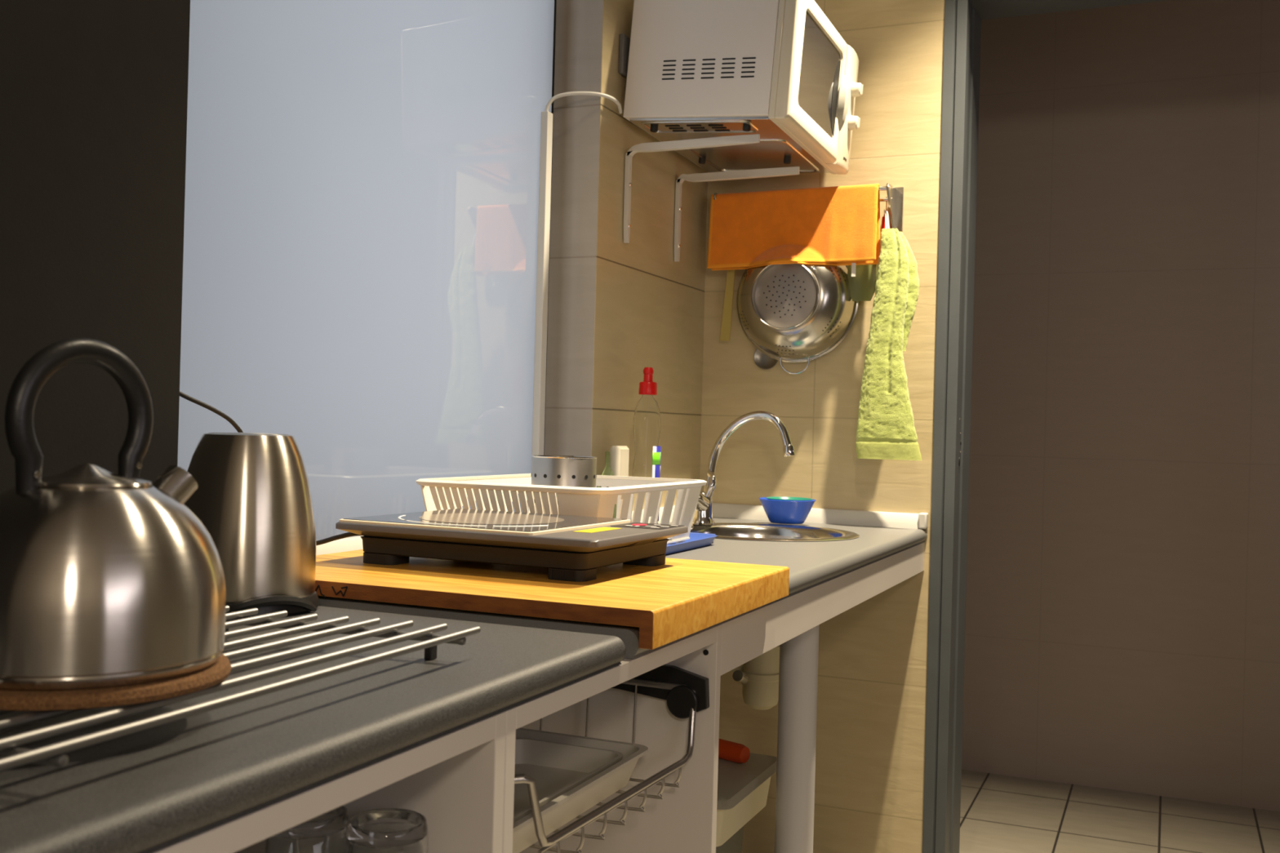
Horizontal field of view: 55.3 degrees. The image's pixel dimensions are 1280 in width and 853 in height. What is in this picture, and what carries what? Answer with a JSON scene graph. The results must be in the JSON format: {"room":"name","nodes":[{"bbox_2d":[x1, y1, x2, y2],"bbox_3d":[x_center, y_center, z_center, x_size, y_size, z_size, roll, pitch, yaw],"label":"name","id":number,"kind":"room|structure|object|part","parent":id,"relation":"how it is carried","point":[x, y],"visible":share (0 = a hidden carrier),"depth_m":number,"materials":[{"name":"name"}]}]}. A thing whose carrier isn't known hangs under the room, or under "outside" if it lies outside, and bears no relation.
{"room":"kitchen","nodes":[
{"label":"kitchen","id":0,"kind":"room"},
{"bbox_2d":[0,0,190,493],"bbox_3d":[-1.394,-0.255,0.116,0.630,2.650,2.995,1,0,24],"label":"wall pier","id":1,"kind":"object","parent":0,"point":[94,93],"visible":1,"depth_m":1.25,"materials":[{"name":"grey paint"}]},
{"bbox_2d":[179,391,243,432],"bbox_3d":[-0.512,0.074,1.442,0.037,0.244,0.147,1,0,24],"label":"power cord","id":2,"kind":"object","parent":1,"relation":"attached to","point":[183,395],"visible":0.38,"depth_m":1.42,"materials":[{"name":"black rubber"}]},
{"bbox_2d":[544,0,707,506],"bbox_3d":[-0.104,-0.216,2.744,0.300,2.650,0.609,1,0,24],"label":"wall","id":3,"kind":"structure","parent":0,"point":[617,309],"depth_m":2.47,"materials":[{"name":"beige tile"}]},
{"bbox_2d":[177,0,556,541],"bbox_3d":[-0.422,-0.576,1.918,0.080,1.550,1.168,1,0,24],"label":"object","id":4,"kind":"structure","parent":3,"relation":"in","point":[362,176],"depth_m":1.85,"materials":[{"name":"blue glass"}]},
{"bbox_2d":[531,111,552,457],"bbox_3d":[-0.190,-0.217,2.353,0.016,0.778,0.022,1,0,24],"label":"cable trunking","id":5,"kind":"object","parent":4,"relation":"attached to","point":[546,122],"visible":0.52,"depth_m":2.34,"materials":[{"name":"grey plastic"}]},
{"bbox_2d":[544,91,622,113],"bbox_3d":[-0.098,-0.622,2.392,0.184,0.061,0.048,2,0,-38],"label":"cable","id":6,"kind":"object","parent":5,"relation":"attached to","point":[552,100],"visible":1,"depth_m":2.37,"materials":[{"name":"grey plastic"}]},
{"bbox_3d":[-0.422,-0.576,1.919,0.079,1.550,1.168,1,0,24],"label":"frame","id":7,"kind":"part","parent":4,"relation":"part of","materials":[{"name":"black"}]},
{"bbox_2d":[618,33,630,76],"bbox_3d":[-0.032,-0.756,2.487,0.011,0.080,0.034,1,0,24],"label":"wall socket","id":8,"kind":"object","parent":3,"relation":"attached to","point":[624,41],"visible":0.86,"depth_m":2.47,"materials":[{"name":"grey plastic"}]},
{"bbox_2d":[623,133,759,243],"bbox_3d":[0.102,-0.478,2.463,0.287,0.204,0.016,1,0,24],"label":"bracket","id":9,"kind":"object","parent":3,"relation":"attached to","point":[719,141],"visible":1,"depth_m":2.48,"materials":[{"name":"white metal"}]},
{"bbox_2d":[674,166,799,262],"bbox_3d":[0.213,-0.471,2.720,0.287,0.198,0.016,1,0,24],"label":"bracket","id":10,"kind":"object","parent":3,"relation":"attached to","point":[778,171],"visible":1,"depth_m":2.74,"materials":[{"name":"white metal"}]},
{"bbox_2d":[622,0,862,174],"bbox_3d":[0.243,-0.727,2.619,0.388,0.296,0.490,1,0,23],"label":"microwave","id":11,"kind":"object","parent":10,"relation":"on","point":[780,71],"visible":0.98,"depth_m":2.43,"materials":[{"name":"white paint"}]},
{"bbox_3d":[0.204,-0.599,2.626,0.265,0.006,0.440,5,0,23],"label":"embossed frame","id":12,"kind":"part","parent":11,"relation":"part of","materials":[{"name":"silver metal"}]},
{"bbox_3d":[0.360,-0.716,2.568,0.013,0.265,0.485,5,0,23],"label":"frame","id":13,"kind":"part","parent":11,"relation":"part of","materials":[{"name":"beige plastic"}]},
{"bbox_3d":[0.358,-0.716,2.510,0.028,0.265,0.378,5,0,23],"label":"door","id":14,"kind":"part","parent":11,"relation":"part of","materials":[{"name":"beige plastic"}]},
{"bbox_3d":[0.457,-0.708,2.733,0.032,0.264,0.105,5,0,23],"label":"control panel","id":15,"kind":"part","parent":11,"relation":"part of","materials":[{"name":"beige plastic"}]},
{"bbox_3d":[0.445,-0.709,2.658,0.018,0.122,0.033,5,0,23],"label":"door handle","id":16,"kind":"part","parent":11,"relation":"part of","materials":[{"name":"grey"}]},
{"bbox_3d":[0.476,-0.677,2.718,0.021,0.034,0.034,5,0,23],"label":"knob","id":17,"kind":"part","parent":11,"relation":"part of","materials":[{"name":"beige plastic"}]},
{"bbox_3d":[0.483,-0.750,2.718,0.021,0.034,0.034,5,0,23],"label":"knob","id":18,"kind":"part","parent":11,"relation":"part of","materials":[{"name":"beige plastic"}]},
{"bbox_2d":[699,0,945,852],"bbox_3d":[0.307,-0.204,2.992,0.857,2.650,0.173,1,0,24],"label":"wall","id":19,"kind":"structure","parent":0,"point":[873,655],"depth_m":2.81,"materials":[{"name":"beige tile"}]},
{"bbox_2d":[713,182,903,232],"bbox_3d":[0.381,-0.496,2.819,0.434,0.107,0.091,1,0,24],"label":"towel rail","id":20,"kind":"object","parent":19,"relation":"attached to","point":[895,197],"visible":0.42,"depth_m":2.77,"materials":[{"name":"grey metal"}]},
{"bbox_2d":[720,269,735,341],"bbox_3d":[0.210,-0.345,2.902,0.033,0.283,0.004,1,0,24],"label":"spatula","id":21,"kind":"object","parent":20,"relation":"hanging from","point":[728,300],"visible":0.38,"depth_m":2.90,"materials":[{"name":"yellow wood"}]},
{"bbox_2d":[753,348,777,369],"bbox_3d":[0.304,-0.307,2.890,0.063,0.345,0.010,1,0,24],"label":"ladle","id":22,"kind":"object","parent":20,"relation":"hanging from","point":[762,361],"visible":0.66,"depth_m":2.89,"materials":[{"name":"silver metal"}]},
{"bbox_2d":[706,183,880,276],"bbox_3d":[0.341,-0.443,2.779,0.405,0.206,0.066,1,0,24],"label":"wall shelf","id":23,"kind":"object","parent":20,"relation":"hanging from","point":[835,225],"visible":1,"depth_m":2.78,"materials":[{"name":"orange wood"}]},
{"bbox_2d":[736,263,858,374],"bbox_3d":[0.346,-0.297,2.808,0.295,0.350,0.108,1,0,24],"label":"colander","id":24,"kind":"object","parent":20,"relation":"hanging from","point":[790,313],"visible":0.9,"depth_m":2.78,"materials":[{"name":"silver metal"}]},
{"bbox_3d":[0.361,-0.143,2.852,0.072,0.043,0.004,1,0,24],"label":"handle","id":25,"kind":"part","parent":24,"relation":"part of","materials":[{"name":"silver metal"}]},
{"bbox_2d":[847,264,877,301],"bbox_3d":[0.505,-0.379,2.766,0.068,0.190,0.005,1,0,24],"label":"skimmer","id":26,"kind":"object","parent":20,"relation":"hanging from","point":[862,286],"visible":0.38,"depth_m":2.76,"materials":[{"name":"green plastic"}]},
{"bbox_2d":[881,210,888,228],"bbox_3d":[0.550,-0.429,2.742,0.016,0.112,0.009,1,0,24],"label":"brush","id":27,"kind":"object","parent":20,"relation":"hanging from","point":[882,217],"visible":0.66,"depth_m":2.74,"materials":[{"name":"red plastic"}]},
{"bbox_2d":[855,210,921,460],"bbox_3d":[0.559,-0.204,2.708,0.147,0.555,0.034,1,0,24],"label":"hand towel","id":28,"kind":"object","parent":20,"relation":"hanging from","point":[886,429],"visible":1,"depth_m":2.70,"materials":[{"name":"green fabric"}]},
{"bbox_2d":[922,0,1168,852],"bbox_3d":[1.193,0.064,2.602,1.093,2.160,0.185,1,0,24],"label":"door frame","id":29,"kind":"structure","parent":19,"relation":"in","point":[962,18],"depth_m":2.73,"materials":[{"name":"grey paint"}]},
{"bbox_2d":[959,769,1279,852],"bbox_3d":[0.570,1.150,0.991,3.600,0.050,6.300,1,0,24],"label":"floor","id":30,"kind":"structure","parent":0,"point":[999,813],"depth_m":3.56,"materials":[{"name":"tile"}]},
{"bbox_2d":[152,711,506,852],"bbox_3d":[-0.475,0.661,0.846,0.512,0.870,0.588,1,0,24],"label":"base cabinet","id":31,"kind":"object","parent":30,"relation":"on","point":[455,780],"visible":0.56,"depth_m":1.00,"materials":[{"name":"white laminate"}]},
{"bbox_2d":[264,804,348,852],"bbox_3d":[-0.274,0.378,0.999,0.071,0.127,0.071,1,0,24],"label":"drinking glass","id":32,"kind":"object","parent":31,"relation":"on","point":[326,833],"visible":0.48,"depth_m":0.97,"materials":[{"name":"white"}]},
{"bbox_2d":[0,605,625,852],"bbox_3d":[-0.635,0.207,0.583,0.629,0.028,1.669,1,0,24],"label":"countertop","id":33,"kind":"structure","parent":31,"relation":"on","point":[153,789],"depth_m":0.82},
{"bbox_2d":[0,605,480,771],"bbox_3d":[-0.395,0.186,0.880,0.321,0.029,0.588,1,0,24],"label":"rack","id":34,"kind":"object","parent":33,"relation":"on","point":[53,755],"visible":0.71,"depth_m":0.90,"materials":[{"name":"grey metal"}]},
{"bbox_2d":[0,653,231,711],"bbox_3d":[-0.378,0.166,0.826,0.192,0.011,0.192,1,0,24],"label":"mat","id":35,"kind":"object","parent":34,"relation":"on","point":[11,700],"visible":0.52,"depth_m":0.75,"materials":[{"name":"brown wood"}]},
{"bbox_2d":[0,337,226,689],"bbox_3d":[-0.375,0.051,0.827,0.182,0.220,0.182,1,0,24],"label":"kettle","id":36,"kind":"object","parent":35,"relation":"on","point":[108,579],"visible":1,"depth_m":0.77,"materials":[{"name":"silver metal"}]},
{"bbox_3d":[-0.376,-0.008,0.823,0.016,0.104,0.107,1,0,31],"label":"handle","id":37,"kind":"part","parent":36,"relation":"part of","materials":[{"name":"black plastic"}]},
{"bbox_3d":[-0.374,0.032,0.827,0.083,0.014,0.083,1,0,24],"label":"lid","id":38,"kind":"part","parent":36,"relation":"part of","materials":[{"name":"silver metal"}]},
{"bbox_3d":[-0.343,0.053,0.878,0.029,0.051,0.052,1,0,33],"label":"spout","id":39,"kind":"part","parent":36,"relation":"part of","materials":[{"name":"silver metal"}]},
{"bbox_3d":[-0.347,0.176,0.865,0.006,0.006,0.560,1,0,22],"label":"rod","id":40,"kind":"part","parent":34,"relation":"part of","materials":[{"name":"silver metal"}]},
{"bbox_3d":[-0.315,0.177,0.856,0.006,0.006,0.560,1,0,22],"label":"rod","id":41,"kind":"part","parent":34,"relation":"part of","materials":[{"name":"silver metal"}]},
{"bbox_3d":[-0.502,0.172,0.914,0.006,0.006,0.560,1,0,22],"label":"rod","id":42,"kind":"part","parent":34,"relation":"part of","materials":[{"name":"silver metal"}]},
{"bbox_3d":[-0.472,0.172,0.904,0.006,0.006,0.560,1,0,22],"label":"rod","id":43,"kind":"part","parent":34,"relation":"part of","materials":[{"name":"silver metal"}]},
{"bbox_3d":[-0.441,0.173,0.894,0.006,0.006,0.560,1,0,22],"label":"rod","id":44,"kind":"part","parent":34,"relation":"part of","materials":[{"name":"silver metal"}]},
{"bbox_3d":[-0.409,0.174,0.880,0.006,0.006,0.560,1,0,22],"label":"rod","id":45,"kind":"part","parent":34,"relation":"part of","materials":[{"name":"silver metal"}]},
{"bbox_3d":[-0.378,0.175,0.871,0.006,0.006,0.560,1,0,22],"label":"rod","id":46,"kind":"part","parent":34,"relation":"part of","materials":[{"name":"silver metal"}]},
{"bbox_2d":[183,432,319,617],"bbox_3d":[-0.436,0.103,1.346,0.178,0.193,0.160,1,0,24],"label":"electric kettle","id":47,"kind":"object","parent":33,"relation":"on","point":[252,496],"visible":0.8,"depth_m":1.29,"materials":[{"name":"silver metal"}]},
{"bbox_3d":[-0.431,0.007,1.345,0.086,0.001,0.086,1,0,24],"label":"lid","id":48,"kind":"part","parent":47,"relation":"part of","materials":[{"name":"silver metal"}]},
{"bbox_2d":[345,808,426,852],"bbox_3d":[-0.207,0.382,0.994,0.070,0.123,0.070,1,0,24],"label":"drinking glass","id":49,"kind":"object","parent":31,"relation":"on","point":[388,830],"visible":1,"depth_m":0.98,"materials":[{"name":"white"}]},
{"bbox_2d":[502,624,721,852],"bbox_3d":[-0.251,0.668,1.360,0.512,0.870,0.531,1,0,24],"label":"base cabinet","id":50,"kind":"object","parent":30,"relation":"on","point":[684,820],"visible":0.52,"depth_m":1.50,"materials":[{"name":"white laminate"}]},
{"bbox_3d":[-0.354,0.665,1.124,0.512,0.870,0.016,1,0,24],"label":"panel","id":51,"kind":"part","parent":50,"relation":"part of","materials":[{"name":"white laminate"}]},
{"bbox_2d":[514,664,709,852],"bbox_3d":[-0.234,0.372,1.356,0.478,0.168,0.497,1,0,24],"label":"wire basket","id":52,"kind":"object","parent":50,"relation":"in","point":[686,693],"visible":0.25,"depth_m":1.46,"materials":[{"name":"grey metal"}]},
{"bbox_2d":[512,728,648,852],"bbox_3d":[-0.239,0.395,1.367,0.394,0.040,0.369,1,0,24],"label":"tray","id":53,"kind":"object","parent":52,"relation":"in","point":[562,810],"visible":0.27,"depth_m":1.34,"materials":[{"name":"beige plastic"}]},
{"bbox_2d":[513,737,622,822],"bbox_3d":[-0.149,0.398,1.327,0.153,0.032,0.323,1,0,24],"label":"tray","id":54,"kind":"object","parent":53,"relation":"in","point":[557,768],"visible":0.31,"depth_m":1.46,"materials":[{"name":"beige plastic"}]},
{"bbox_3d":[-0.136,0.318,1.579,0.478,0.055,0.011,1,0,24],"label":"slide rail","id":55,"kind":"part","parent":52,"relation":"part of","materials":[{"name":"black plastic"}]},
{"bbox_3d":[-0.012,0.249,1.262,0.016,0.019,0.498,1,0,24],"label":"rail","id":56,"kind":"part","parent":50,"relation":"part of","materials":[{"name":"white laminate"}]},
{"bbox_2d":[317,517,927,658],"bbox_3d":[0.034,0.227,2.123,0.629,0.030,1.625,1,0,24],"label":"countertop","id":57,"kind":"structure","parent":50,"relation":"on","point":[811,564],"depth_m":1.99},
{"bbox_2d":[315,549,789,649],"bbox_3d":[-0.160,0.203,1.579,0.588,0.040,0.484,1,0,24],"label":"board","id":58,"kind":"object","parent":57,"relation":"on","point":[676,599],"visible":0.64,"depth_m":1.41,"materials":[{"name":"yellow wood"}]},
{"bbox_2d":[335,508,688,582],"bbox_3d":[-0.165,0.154,1.631,0.384,0.058,0.287,1,0,25],"label":"induction hob","id":59,"kind":"object","parent":58,"relation":"on","point":[572,548],"visible":1,"depth_m":1.54,"materials":[{"name":"black plastic"}]},
{"bbox_2d":[315,532,360,546],"bbox_3d":[-0.450,0.151,1.611,0.213,0.028,0.066,2,0,-26],"label":"power cord","id":60,"kind":"object","parent":59,"relation":"attached to","point":[346,535],"visible":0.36,"depth_m":1.64,"materials":[{"name":"black rubber"}]},
{"bbox_3d":[-0.202,0.128,1.650,0.290,0.004,0.280,1,0,25],"label":"glass trim","id":61,"kind":"part","parent":59,"relation":"part of","materials":[{"name":"beige"}]},
{"bbox_3d":[-0.202,0.125,1.650,0.282,0.001,0.272,1,0,25],"label":"glass plate","id":62,"kind":"part","parent":59,"relation":"part of","materials":[{"name":"black glass"}]},
{"bbox_3d":[0.011,0.135,1.654,0.074,0.001,0.080,1,0,25],"label":"control panel","id":63,"kind":"part","parent":59,"relation":"part of","materials":[{"name":"black plastic"}]},
{"bbox_2d":[596,451,616,518],"bbox_3d":[-0.066,0.129,2.413,0.040,0.161,0.040,1,0,24],"label":"bottle","id":64,"kind":"object","parent":57,"relation":"on","point":[606,471],"visible":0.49,"depth_m":2.41,"materials":[{"name":"green plastic"}]},
{"bbox_2d":[609,445,629,512],"bbox_3d":[-0.043,0.124,2.440,0.026,0.172,0.052,1,0,24],"label":"tube","id":65,"kind":"object","parent":57,"relation":"on","point":[619,455],"visible":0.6,"depth_m":2.42,"materials":[{"name":"white plastic"}]},
{"bbox_2d":[315,502,928,555],"bbox_3d":[-0.149,0.190,2.281,0.524,0.036,1.770,1,0,44],"label":"upstand","id":66,"kind":"object","parent":57,"relation":"on","point":[827,516],"visible":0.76,"depth_m":2.78,"materials":[{"name":"grey plastic"}]},
{"bbox_2d":[631,367,661,524],"bbox_3d":[0.013,0.045,2.489,0.056,0.333,0.070,1,0,24],"label":"dish soap bottle","id":67,"kind":"object","parent":57,"relation":"on","point":[646,419],"visible":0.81,"depth_m":2.46,"materials":[{"name":"clear plastic"}]},
{"bbox_2d":[665,532,716,554],"bbox_3d":[-0.071,0.200,2.133,0.327,0.017,0.550,1,0,24],"label":"drip tray","id":68,"kind":"object","parent":57,"relation":"on","point":[696,540],"visible":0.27,"depth_m":2.13,"materials":[{"name":"blue plastic"}]},
{"bbox_2d":[415,473,706,543],"bbox_3d":[-0.117,0.144,2.020,0.335,0.112,0.447,1,0,24],"label":"dish rack","id":69,"kind":"object","parent":68,"relation":"on","point":[490,492],"visible":0.61,"depth_m":1.87,"materials":[{"name":"beige plastic"}]},
{"bbox_2d":[531,455,596,514],"bbox_3d":[-0.127,0.121,2.016,0.108,0.144,0.108,1,0,24],"label":"holder","id":70,"kind":"object","parent":69,"relation":"in","point":[546,470],"visible":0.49,"depth_m":1.97,"materials":[{"name":"grey metal"}]},
{"bbox_2d":[692,411,795,524],"bbox_3d":[0.211,0.089,2.599,0.234,0.248,0.087,1,0,24],"label":"mixer tap","id":71,"kind":"object","parent":57,"relation":"on","point":[704,511],"visible":0.93,"depth_m":2.62,"materials":[{"name":"silver metal"}]},
{"bbox_3d":[0.152,0.123,2.611,0.027,0.058,0.035,1,0,24],"label":"lever","id":72,"kind":"part","parent":71,"relation":"part of","materials":[{"name":"silver metal"}]},
{"bbox_3d":[0.233,0.060,2.615,0.196,0.187,0.033,1,0,24],"label":"spout","id":73,"kind":"part","parent":71,"relation":"part of","materials":[{"name":"silver metal"}]},
{"bbox_2d":[690,522,859,541],"bbox_3d":[0.248,0.288,2.516,0.400,0.148,0.400,1,0,24],"label":"sink","id":74,"kind":"object","parent":57,"relation":"in","point":[729,531],"visible":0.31,"depth_m":2.66,"materials":[{"name":"silver metal"}]},
{"bbox_2d":[728,645,779,710],"bbox_3d":[0.128,0.467,2.535,0.326,0.216,0.138,1,0,24],"label":"trap","id":75,"kind":"object","parent":74,"relation":"attached to","point":[758,677],"visible":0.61,"depth_m":2.48,"materials":[{"name":"beige plastic"}]},
{"bbox_2d":[758,497,815,524],"bbox_3d":[0.329,0.189,2.733,0.128,0.054,0.128,1,0,24],"label":"bowl","id":76,"kind":"object","parent":57,"relation":"on","point":[781,512],"visible":1,"depth_m":2.69,"materials":[{"name":"blue plastic"}]},
{"bbox_2d":[766,496,812,500],"bbox_3d":[0.334,0.182,2.733,0.104,0.042,0.104,1,0,24],"label":"bowl","id":77,"kind":"object","parent":76,"relation":"in","point":[776,498],"visible":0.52,"depth_m":2.77,"materials":[{"name":"teal plastic"}]},
{"bbox_2d":[720,542,924,675],"bbox_3d":[0.363,0.283,2.127,0.016,0.064,1.355,1,0,24],"label":"apron panel","id":78,"kind":"object","parent":57,"relation":"attached to","point":[748,636],"visible":0.72,"depth_m":1.86,"materials":[{"name":"white laminate"}]},
{"bbox_2d":[715,826,743,852],"bbox_3d":[0.041,0.901,2.167,0.252,0.423,0.202,1,0,24],"label":"bin","id":79,"kind":"object","parent":30,"relation":"on","point":[734,844],"visible":0.02,"depth_m":2.15,"materials":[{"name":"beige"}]},
{"bbox_2d":[715,752,777,846],"bbox_3d":[0.057,0.645,2.175,0.328,0.085,0.326,1,0,24],"label":"storage box","id":80,"kind":"object","parent":79,"relation":"on","point":[743,788],"visible":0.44,"depth_m":2.10,"materials":[{"name":"beige plastic"}]},
{"bbox_2d":[718,738,750,763],"bbox_3d":[0.142,0.588,2.231,0.132,0.034,0.034,1,0,43],"label":"bottle","id":81,"kind":"object","parent":80,"relation":"on","point":[731,751],"visible":0.45,"depth_m":2.19,"materials":[{"name":"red plastic"}]},
{"bbox_3d":[0.058,0.610,2.175,0.328,0.014,0.326,1,0,24],"label":"lid","id":82,"kind":"part","parent":80,"relation":"part of","materials":[{"name":"beige plastic"}]},
{"bbox_2d":[774,625,818,852],"bbox_3d":[0.261,0.684,2.064,0.090,0.870,0.090,1,0,24],"label":"support post","id":83,"kind":"object","parent":30,"relation":"on","point":[798,656],"visible":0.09,"depth_m":2.04,"materials":[{"name":"grey metal"}]},
{"bbox_2d":[961,0,1279,812],"bbox_3d":[1.653,-0.166,3.905,3.200,2.650,0.125,1,0,24],"label":"wall","id":84,"kind":"structure","parent":0,"point":[1122,628],"depth_m":3.88,"materials":[{"name":"paint"}]}
]}

